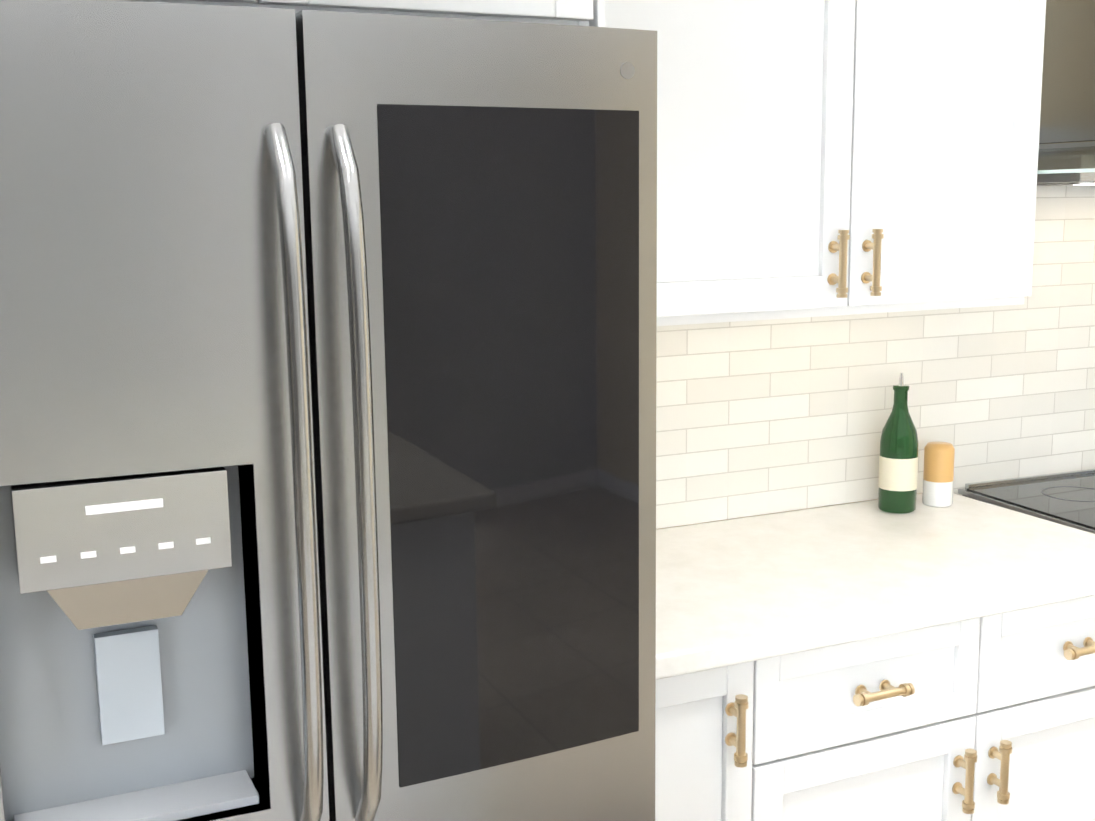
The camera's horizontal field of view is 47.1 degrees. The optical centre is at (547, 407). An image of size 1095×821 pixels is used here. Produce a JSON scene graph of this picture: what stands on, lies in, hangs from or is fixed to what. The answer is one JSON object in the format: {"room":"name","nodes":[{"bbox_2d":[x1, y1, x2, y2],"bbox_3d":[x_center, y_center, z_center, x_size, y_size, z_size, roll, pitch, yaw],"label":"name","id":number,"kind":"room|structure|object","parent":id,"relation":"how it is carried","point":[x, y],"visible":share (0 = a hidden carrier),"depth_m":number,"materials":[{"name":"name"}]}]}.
{"room":"kitchen","nodes":[
{"label":"kitchen","id":0,"kind":"room"},
{"bbox_2d":[660,493,919,528],"bbox_3d":[-1.257,0.037,1.944,8.520,2.500,0.120,-5,10,-24],"label":"wall","id":1,"kind":"structure","parent":0,"point":[770,513],"depth_m":2.72,"materials":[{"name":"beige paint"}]},
{"bbox_2d":[118,0,592,25],"bbox_3d":[-0.474,-0.854,1.732,0.918,0.685,0.658,-5,10,-24],"label":"upper cabinet","id":2,"kind":"object","parent":1,"relation":"attached to","point":[572,12],"visible":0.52,"depth_m":1.64,"materials":[{"name":"white wood"}]},
{"bbox_2d":[605,0,1045,325],"bbox_3d":[0.397,-0.736,2.312,1.088,1.125,0.382,-5,10,-24],"label":"upper cabinet","id":3,"kind":"object","parent":1,"relation":"attached to","point":[817,158],"visible":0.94,"depth_m":2.25,"materials":[{"name":"white wood"}]},
{"bbox_2d":[656,185,1094,528],"bbox_3d":[0.076,0.012,2.492,5.397,1.140,0.008,-5,10,-24],"label":"backsplash","id":4,"kind":"structure","parent":1,"relation":"attached to","point":[757,417],"depth_m":2.79,"materials":[{"name":"tile"}]},
{"bbox_2d":[1037,0,1094,185],"bbox_3d":[1.337,-0.920,2.640,0.904,0.890,0.514,-5,10,-24],"label":"range hood","id":5,"kind":"object","parent":1,"relation":"attached to","point":[1066,154],"visible":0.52,"depth_m":2.72,"materials":[{"name":"silver metal"}]},
{"bbox_3d":[-0.180,1.695,-0.255,8.640,0.080,5.440,-5,10,-24],"label":"floor","id":6,"kind":"structure","parent":0,"visible":0},
{"bbox_2d":[589,0,604,26],"bbox_3d":[-0.475,0.039,1.885,0.961,2.497,0.637,-5,10,-24],"label":"panel","id":7,"kind":"object","parent":6,"relation":"on","point":[598,20],"depth_m":1.72,"materials":[{"name":"white"}]},
{"bbox_2d":[655,595,1094,820],"bbox_3d":[0.520,0.758,2.454,1.193,0.872,0.658,-5,10,-24],"label":"base cabinet","id":8,"kind":"object","parent":6,"relation":"on","point":[989,718],"visible":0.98,"depth_m":2.14,"materials":[{"name":"white wood"}]},
{"bbox_2d":[656,493,1094,679],"bbox_3d":[0.512,0.303,2.386,1.195,0.039,0.642,-5,10,-24],"label":"countertop","id":9,"kind":"structure","parent":8,"relation":"on","point":[729,592],"depth_m":2.26,"materials":[{"name":"white stone"}]},
{"bbox_2d":[878,373,918,513],"bbox_3d":[0.758,0.074,2.710,0.081,0.300,0.081,-5,10,-24],"label":"bottle","id":10,"kind":"object","parent":9,"relation":"on","point":[898,472],"visible":1,"depth_m":2.69,"materials":[{"name":"green glass"}]},
{"bbox_2d":[922,442,954,506],"bbox_3d":[0.861,0.146,2.770,0.064,0.136,0.064,-5,10,-24],"label":"jar","id":11,"kind":"object","parent":9,"relation":"on","point":[938,474],"visible":1,"depth_m":2.75,"materials":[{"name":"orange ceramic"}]},
{"bbox_2d":[958,469,1094,533],"bbox_3d":[1.439,0.648,2.827,0.762,0.905,0.674,-4,10,-21],"label":"range","id":12,"kind":"object","parent":6,"relation":"on","point":[1066,498],"visible":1,"depth_m":2.85,"materials":[{"name":"black glass"}]},
{"bbox_3d":[-0.438,0.394,1.888,0.906,1.795,0.700,-5,10,-24],"label":"fridge","id":13,"kind":"object","parent":6,"relation":"on","visible":0},
{"bbox_2d":[0,0,328,820],"bbox_3d":[-0.494,0.108,1.399,0.453,1.070,0.107,-5,10,-24],"label":"door","id":14,"kind":"structure","parent":13,"relation":"attached to","point":[150,662],"depth_m":1.36,"materials":[{"name":"silver metal"}]},
{"bbox_2d":[295,10,656,820],"bbox_3d":[-0.076,0.072,1.590,0.453,1.070,0.106,-5,10,-24],"label":"door","id":15,"kind":"structure","parent":13,"relation":"attached to","point":[507,172],"depth_m":1.53,"materials":[{"name":"silver metal"}]}
]}

